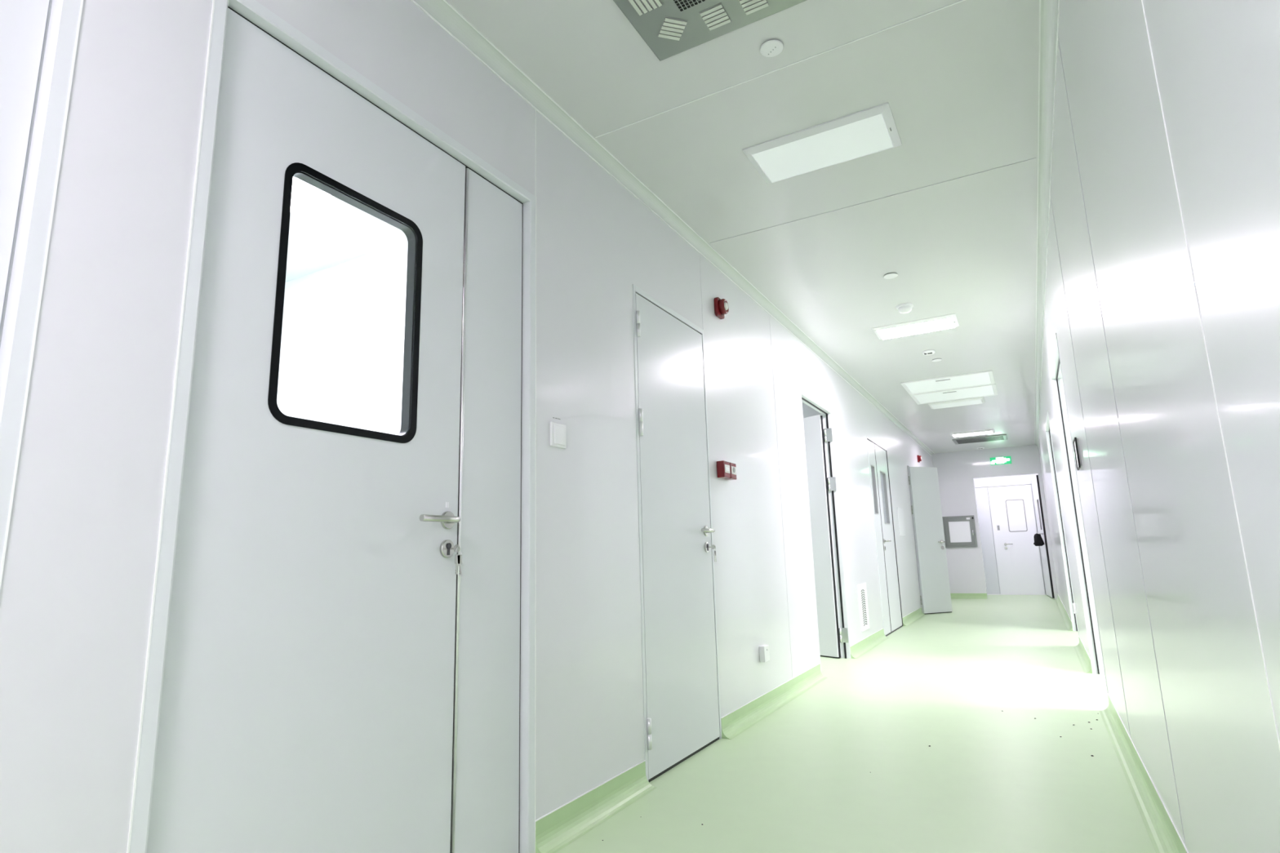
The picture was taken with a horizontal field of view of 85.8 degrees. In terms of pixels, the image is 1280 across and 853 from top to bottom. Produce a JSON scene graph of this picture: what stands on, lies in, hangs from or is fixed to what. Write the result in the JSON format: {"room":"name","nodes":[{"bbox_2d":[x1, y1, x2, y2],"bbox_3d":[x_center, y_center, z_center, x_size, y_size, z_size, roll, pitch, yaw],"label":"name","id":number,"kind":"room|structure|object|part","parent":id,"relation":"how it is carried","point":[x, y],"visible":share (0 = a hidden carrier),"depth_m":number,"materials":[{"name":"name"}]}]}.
{"room":"laboratory corridor","nodes":[
{"label":"laboratory corridor","id":0,"kind":"room"},
{"bbox_2d":[276,240,408,435],"bbox_3d":[-2.082,0.031,2.085,2.600,2.619,3.470,-7,-12,29],"label":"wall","id":1,"kind":"structure","parent":0,"point":[342,350],"depth_m":3.87,"materials":[{"name":"white"}]},
{"bbox_2d":[0,0,933,852],"bbox_3d":[1.738,0.683,6.109,0.061,2.619,18.800,-7,-12,29],"label":"wall","id":2,"kind":"structure","parent":0,"point":[76,591],"depth_m":2.12,"materials":[{"name":"paint"}]},
{"bbox_2d":[0,0,83,589],"bbox_3d":[-1.356,-0.049,0.656,0.078,2.210,1.186,-7,-12,29],"label":"door","id":3,"kind":"structure","parent":2,"relation":"in","point":[38,38],"depth_m":1.21,"materials":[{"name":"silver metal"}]},
{"bbox_2d":[126,0,536,852],"bbox_3d":[-0.660,0.157,1.851,0.102,2.210,1.158,-7,-12,29],"label":"door","id":4,"kind":"structure","parent":2,"relation":"in","point":[322,675],"depth_m":1.71,"materials":[{"name":"silver metal"}]},
{"bbox_3d":[-0.691,-0.913,2.052,0.056,0.031,1.154,-7,-12,29],"label":"head frame","id":5,"kind":"part","parent":4,"relation":"part of","materials":[{"name":"silver metal"}]},
{"bbox_3d":[-0.570,0.261,1.940,0.053,0.018,0.151,-7,-12,29],"label":"lever handle","id":6,"kind":"part","parent":4,"relation":"part of","materials":[{"name":"silver metal"}]},
{"bbox_2d":[448,544,462,574],"bbox_3d":[-0.532,0.383,1.978,0.040,0.086,0.029,-7,-12,29],"label":"bunch","id":7,"kind":"object","parent":4,"relation":"hanging from","point":[458,557],"visible":1,"depth_m":1.97,"materials":[{"name":"silver metal"}]},
{"bbox_3d":[-0.489,0.232,2.205,0.045,2.160,0.280,-7,-12,29],"label":"door","id":8,"kind":"part","parent":4,"relation":"part of","materials":[{"name":"white metal"}]},
{"bbox_2d":[550,421,566,448],"bbox_3d":[-0.293,0.032,2.485,0.014,0.088,0.090,-7,-12,29],"label":"light switch","id":9,"kind":"object","parent":2,"relation":"attached to","point":[557,431],"visible":1,"depth_m":2.47,"materials":[{"name":"white plastic"}]},
{"bbox_2d":[411,0,934,456],"bbox_3d":[1.297,-0.722,5.526,0.050,0.050,16.950,-7,-12,29],"label":"trim","id":10,"kind":"structure","parent":2,"relation":"attached to","point":[441,11],"depth_m":2.96,"materials":[{"name":"silver metal"}]},
{"bbox_2d":[632,284,721,782],"bbox_3d":[0.179,0.450,3.276,0.127,2.115,0.780,-7,-12,29],"label":"door","id":11,"kind":"structure","parent":2,"relation":"in","point":[682,705],"depth_m":3.22,"materials":[{"name":"silver metal"}]},
{"bbox_3d":[0.130,-0.573,3.484,0.072,0.026,0.742,-7,-12,29],"label":"head frame","id":12,"kind":"part","parent":11,"relation":"part of","materials":[{"name":"silver metal"}]},
{"bbox_3d":[0.329,0.522,3.454,0.053,0.018,0.151,-7,-12,29],"label":"lever handle","id":13,"kind":"part","parent":11,"relation":"part of","materials":[{"name":"silver metal"}]},
{"bbox_2d":[708,544,716,561],"bbox_3d":[0.366,0.643,3.491,0.040,0.086,0.029,-7,-12,29],"label":"bunch","id":14,"kind":"object","parent":11,"relation":"hanging from","point":[713,546],"visible":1,"depth_m":3.49,"materials":[{"name":"silver metal"}]},
{"bbox_2d":[714,297,728,319],"bbox_3d":[0.481,-0.694,4.019,0.062,0.114,0.104,-7,-12,29],"label":"fire alarm","id":15,"kind":"object","parent":2,"relation":"attached to","point":[721,305],"visible":1,"depth_m":3.99,"materials":[{"name":"red plastic"}]},
{"bbox_2d":[716,460,730,479],"bbox_3d":[0.459,0.237,3.772,0.048,0.090,0.086,-7,-12,29],"label":"fire alarm","id":16,"kind":"object","parent":2,"relation":"attached to","point":[722,467],"visible":1,"depth_m":3.74,"materials":[{"name":"red plastic"}]},
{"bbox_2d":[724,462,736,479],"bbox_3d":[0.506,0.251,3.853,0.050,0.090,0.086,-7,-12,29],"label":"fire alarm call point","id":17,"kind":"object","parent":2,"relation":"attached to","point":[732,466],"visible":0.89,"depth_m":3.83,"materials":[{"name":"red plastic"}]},
{"bbox_2d":[535,607,925,852],"bbox_3d":[2.269,2.051,6.637,0.053,0.096,13.268,-7,-12,29],"label":"baseboard","id":18,"kind":"structure","parent":2,"relation":"attached to","point":[557,828],"depth_m":2.62,"materials":[{"name":"green plastic"}]},
{"bbox_2d":[759,644,769,662],"bbox_3d":[0.727,1.324,4.020,0.033,0.089,0.086,-7,-12,29],"label":"wall outlet","id":19,"kind":"object","parent":2,"relation":"attached to","point":[764,652],"visible":1,"depth_m":3.99,"materials":[{"name":"white plastic"}]},
{"bbox_2d":[800,391,850,671],"bbox_3d":[1.460,0.913,5.993,0.595,2.138,1.585,-1,-11,-4],"label":"door","id":20,"kind":"structure","parent":2,"relation":"attached to","point":[832,619],"depth_m":6.04,"materials":[{"name":"silver metal"}]},
{"bbox_3d":[1.459,-0.194,5.828,0.082,0.022,0.928,-7,-12,29],"label":"head frame","id":21,"kind":"part","parent":20,"relation":"part of","materials":[{"name":"silver metal"}]},
{"bbox_2d":[857,582,870,631],"bbox_3d":[2.103,1.691,6.466,0.008,0.420,0.330,-7,-12,29],"label":"air vent","id":22,"kind":"object","parent":2,"relation":"in","point":[864,618],"visible":1,"depth_m":6.46,"materials":[{"name":"white plastic"}]},
{"bbox_2d":[866,435,902,636],"bbox_3d":[2.788,1.235,7.848,0.125,2.120,1.200,-7,-12,29],"label":"door","id":23,"kind":"structure","parent":2,"relation":"in","point":[891,602],"depth_m":7.80,"materials":[{"name":"silver metal"}]},
{"bbox_3d":[2.738,0.206,8.056,0.072,0.019,1.172,-7,-12,29],"label":"head frame","id":24,"kind":"part","parent":23,"relation":"part of","materials":[{"name":"silver metal"}]},
{"bbox_3d":[2.588,1.190,7.529,0.045,2.078,0.410,-7,-12,29],"label":"door","id":25,"kind":"part","parent":23,"relation":"part of","materials":[{"name":"white metal"}]},
{"bbox_2d":[897,506,905,536],"bbox_3d":[3.378,1.234,8.902,0.006,0.360,0.430,-7,-12,29],"label":"wall plate","id":26,"kind":"object","parent":2,"relation":"attached to","point":[900,513],"visible":1,"depth_m":8.88,"materials":[{"name":"white plastic"}]},
{"bbox_2d":[916,455,921,462],"bbox_3d":[4.471,0.515,11.005,0.062,0.114,0.104,-7,-12,29],"label":"fire alarm","id":27,"kind":"object","parent":2,"relation":"attached to","point":[919,457],"visible":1,"depth_m":10.97,"materials":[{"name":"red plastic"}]},
{"bbox_2d":[907,466,952,613],"bbox_3d":[4.134,1.594,9.782,0.512,2.054,0.102,2,-11,-21],"label":"door","id":28,"kind":"structure","parent":2,"relation":"in","point":[923,482],"depth_m":9.78,"materials":[{"name":"white metal"}]},
{"bbox_2d":[285,0,1039,453],"bbox_3d":[2.599,-0.758,5.866,8.400,0.082,18.800,-7,-12,29],"label":"ceiling","id":29,"kind":"structure","parent":0,"point":[950,210],"depth_m":3.14,"materials":[{"name":"white"}]},
{"bbox_2d":[290,177,333,214],"bbox_3d":[-1.542,-1.114,3.110,0.660,0.020,0.360,-7,-12,29],"label":"recessed light","id":30,"kind":"object","parent":29,"relation":"in","point":[304,195],"visible":0.14,"depth_m":3.23,"materials":[{"name":"white plastic"}]},
{"bbox_2d":[613,0,807,61],"bbox_3d":[0.219,-1.388,1.901,0.780,0.020,0.780,-7,-12,29],"label":"ceiling vent","id":31,"kind":"object","parent":29,"relation":"in","point":[669,28],"visible":1,"depth_m":2.23,"materials":[{"name":"silver metal"}]},
{"bbox_2d":[760,39,783,57],"bbox_3d":[0.455,-1.309,2.384,0.080,0.010,0.080,-7,-12,29],"label":"smoke detector","id":32,"kind":"object","parent":29,"relation":"attached to","point":[771,47],"visible":1,"depth_m":2.38,"materials":[{"name":"grey plastic"}]},
{"bbox_2d":[742,102,902,184],"bbox_3d":[0.788,-1.200,2.979,0.606,0.022,0.326,-7,-12,29],"label":"recessed light","id":33,"kind":"object","parent":29,"relation":"in","point":[873,130],"visible":1,"depth_m":2.94,"materials":[{"name":"white plastic"}]},
{"bbox_2d":[883,272,897,279],"bbox_3d":[1.601,-0.962,4.398,0.088,0.010,0.088,-7,-12,29],"label":"sprinkler cover","id":34,"kind":"object","parent":29,"relation":"attached to","point":[891,275],"visible":1,"depth_m":4.39,"materials":[{"name":"grey plastic"}]},
{"bbox_2d":[896,302,913,313],"bbox_3d":[1.908,-0.844,4.959,0.116,0.052,0.116,-7,-12,29],"label":"smoke detector","id":35,"kind":"object","parent":29,"relation":"attached to","point":[905,308],"visible":1,"depth_m":4.93,"materials":[{"name":"white plastic"}]},
{"bbox_2d":[871,313,959,339],"bbox_3d":[2.174,-0.777,5.434,0.606,0.022,0.326,-7,-12,29],"label":"recessed light","id":36,"kind":"object","parent":29,"relation":"in","point":[949,321],"visible":1,"depth_m":5.39,"materials":[{"name":"white plastic"}]},
{"bbox_2d":[922,349,934,355],"bbox_3d":[2.567,-0.654,6.122,0.104,0.031,0.104,-7,-12,29],"label":"smoke detector","id":37,"kind":"object","parent":29,"relation":"attached to","point":[929,352],"visible":1,"depth_m":6.09,"materials":[{"name":"white plastic"}]},
{"bbox_2d":[932,358,942,361],"bbox_3d":[2.760,-0.618,6.402,0.088,0.010,0.088,-7,-12,29],"label":"sprinkler cover","id":38,"kind":"object","parent":29,"relation":"attached to","point":[935,359],"visible":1,"depth_m":6.39,"materials":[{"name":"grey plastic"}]},
{"bbox_2d":[900,370,995,395],"bbox_3d":[3.274,-0.459,7.315,0.868,0.012,0.620,-7,-12,29],"label":"recessed light","id":39,"kind":"object","parent":29,"relation":"attached to","point":[982,378],"visible":1,"depth_m":7.29,"materials":[{"name":"white plastic"}]},
{"bbox_2d":[910,383,998,404],"bbox_3d":[3.590,-0.363,7.869,0.868,0.012,0.600,-7,-12,29],"label":"recessed light","id":40,"kind":"object","parent":29,"relation":"attached to","point":[983,390],"visible":1,"depth_m":7.85,"materials":[{"name":"white plastic"}]},
{"bbox_2d":[928,396,985,408],"bbox_3d":[3.831,-0.277,8.337,0.606,0.022,0.326,-7,-12,29],"label":"recessed light","id":41,"kind":"object","parent":29,"relation":"in","point":[976,400],"visible":1,"depth_m":8.29,"materials":[{"name":"white plastic"}]},
{"bbox_2d":[931,400,982,408],"bbox_3d":[3.831,-0.273,8.336,0.540,0.010,0.268,-7,-12,29],"label":"diffuser","id":42,"kind":"object","parent":41,"relation":"attached to","point":[956,402],"depth_m":8.31,"materials":[{"name":"white"}]},
{"bbox_2d":[950,429,995,437],"bbox_3d":[5.106,0.109,10.576,0.606,0.022,0.326,-7,-12,29],"label":"recessed light","id":43,"kind":"object","parent":29,"relation":"in","point":[988,431],"visible":1,"depth_m":10.52,"materials":[{"name":"white plastic"}]},
{"bbox_2d":[951,434,1007,444],"bbox_3d":[5.535,0.213,11.212,0.780,0.015,0.570,-7,-12,29],"label":"ceiling vent","id":44,"kind":"object","parent":29,"relation":"in","point":[1002,437],"visible":1,"depth_m":11.15,"materials":[{"name":"silver metal"}]},
{"bbox_2d":[555,595,1155,852],"bbox_3d":[2.670,1.893,5.368,8.400,0.080,18.800,-7,-12,29],"label":"floor","id":45,"kind":"structure","parent":0,"point":[847,765],"depth_m":2.93,"materials":[{"name":"green plastic"}]},
{"bbox_2d":[801,401,920,595],"bbox_3d":[1.755,1.188,8.806,2.600,2.619,8.920,-7,-12,29],"label":"wall","id":46,"kind":"structure","parent":0,"point":[807,411],"depth_m":7.55,"materials":[{"name":"white paint"}]},
{"bbox_2d":[932,444,1057,599],"bbox_3d":[6.238,1.707,12.212,1.718,2.619,0.100,-7,-12,29],"label":"wall","id":47,"kind":"structure","parent":0,"point":[957,471],"depth_m":12.33,"materials":[{"name":"paint"}]},
{"bbox_2d":[942,515,977,547],"bbox_3d":[5.737,1.887,12.365,0.526,0.557,0.075,-7,-12,29],"label":"box","id":48,"kind":"object","parent":47,"relation":"attached to","point":[961,530],"visible":1,"depth_m":12.37,"materials":[{"name":"silver metal"}]},
{"bbox_3d":[5.751,1.893,12.380,0.351,0.376,0.010,-7,-12,29],"label":"pane","id":49,"kind":"part","parent":48,"relation":"part of","materials":[{"name":"white glass"}]},
{"bbox_2d":[950,593,987,599],"bbox_3d":[5.769,2.996,12.169,0.650,0.094,0.053,-7,-12,29],"label":"baseboard","id":50,"kind":"structure","parent":47,"relation":"attached to","point":[953,596],"depth_m":12.16,"materials":[{"name":"green plastic"}]},
{"bbox_2d":[990,456,1011,465],"bbox_3d":[6.404,0.606,12.229,0.330,0.130,0.034,-7,-12,29],"label":"exit sign","id":51,"kind":"object","parent":47,"relation":"attached to","point":[1005,460],"visible":1,"depth_m":12.21,"materials":[{"name":"green plastic"}]},
{"bbox_2d":[1031,475,1054,598],"bbox_3d":[7.134,1.959,12.304,0.142,2.090,1.028,-6,-12,24],"label":"door","id":52,"kind":"structure","parent":47,"relation":"in","point":[1035,482],"depth_m":12.07,"materials":[{"name":"white metal"}]},
{"bbox_2d":[1033,533,1044,546],"bbox_3d":[6.919,1.968,11.974,0.155,0.217,0.161,6,-13,-36],"label":"cloth bundle","id":53,"kind":"object","parent":52,"relation":"hanging from","point":[1038,541],"visible":1,"depth_m":11.93,"materials":[{"name":"black fabric"}]},
{"bbox_2d":[987,484,1045,594],"bbox_3d":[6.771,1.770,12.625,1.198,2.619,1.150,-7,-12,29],"label":"door frame","id":54,"kind":"structure","parent":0,"point":[1030,484],"depth_m":12.99,"materials":[{"name":"white metal"}]},
{"bbox_2d":[973,474,1046,595],"bbox_3d":[7.024,2.023,12.982,1.120,2.240,0.114,-7,-12,29],"label":"door","id":55,"kind":"structure","parent":54,"relation":"in","point":[1020,571],"depth_m":13.01,"materials":[{"name":"white metal"}]},
{"bbox_3d":[6.654,2.184,13.202,0.228,2.025,0.050,-7,-12,29],"label":"panel","id":56,"kind":"part","parent":55,"relation":"part of","materials":[{"name":"white metal"}]},
{"bbox_3d":[7.010,1.031,13.191,1.120,0.212,0.062,-7,-12,29],"label":"head panel","id":57,"kind":"part","parent":55,"relation":"part of","materials":[{"name":"white metal"}]},
{"bbox_3d":[7.465,2.079,12.758,0.150,2.025,0.050,-7,-12,29],"label":"panel","id":58,"kind":"part","parent":55,"relation":"part of","materials":[{"name":"white metal"}]},
{"bbox_2d":[1038,0,1279,852],"bbox_3d":[3.285,0.482,5.260,0.061,2.619,18.800,-7,-12,29],"label":"wall","id":59,"kind":"structure","parent":0,"point":[1162,297],"depth_m":1.31,"materials":[{"name":"paint"}]},
{"bbox_2d":[1034,0,1059,447],"bbox_3d":[2.751,-0.911,4.728,0.050,0.050,16.950,-7,-12,29],"label":"trim","id":60,"kind":"structure","parent":59,"relation":"attached to","point":[1049,10],"depth_m":3.05,"materials":[{"name":"silver metal"}]},
{"bbox_2d":[1045,410,1078,631],"bbox_3d":[4.265,0.999,6.882,0.102,2.150,1.300,-7,-12,29],"label":"door","id":61,"kind":"structure","parent":59,"relation":"in","point":[1060,517],"depth_m":7.42,"materials":[{"name":"silver metal"}]},
{"bbox_3d":[4.237,-0.051,7.079,0.102,0.012,1.300,-7,-12,29],"label":"head frame","id":62,"kind":"part","parent":61,"relation":"part of","materials":[{"name":"silver metal"}]},
{"bbox_2d":[1072,603,1076,613],"bbox_3d":[3.837,1.605,6.083,0.022,0.086,0.086,-7,-12,29],"label":"wall outlet","id":63,"kind":"object","parent":59,"relation":"attached to","point":[1073,604],"visible":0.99,"depth_m":6.05,"materials":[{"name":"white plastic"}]},
{"bbox_2d":[1072,437,1081,470],"bbox_3d":[2.311,0.145,3.639,0.014,0.159,0.174,-7,-12,29],"label":"door handle","id":64,"kind":"object","parent":59,"relation":"attached to","point":[1076,446],"visible":1,"depth_m":3.58,"materials":[{"name":"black metal"}]},
{"bbox_2d":[1051,333,1107,692],"bbox_3d":[2.892,0.585,4.477,0.102,2.150,1.300,-7,-12,29],"label":"door","id":65,"kind":"structure","parent":59,"relation":"in","point":[1067,451],"depth_m":5.00,"materials":[{"name":"silver metal"}]},
{"bbox_3d":[2.864,-0.466,4.674,0.102,0.012,1.300,-7,-12,29],"label":"head frame","id":66,"kind":"part","parent":65,"relation":"part of","materials":[{"name":"silver metal"}]},
{"bbox_2d":[1054,593,1188,852],"bbox_3d":[2.817,1.591,4.260,0.053,0.096,16.950,-7,-12,29],"label":"baseboard","id":67,"kind":"structure","parent":59,"relation":"attached to","point":[1163,834],"depth_m":2.57,"materials":[{"name":"green plastic"}]}
]}

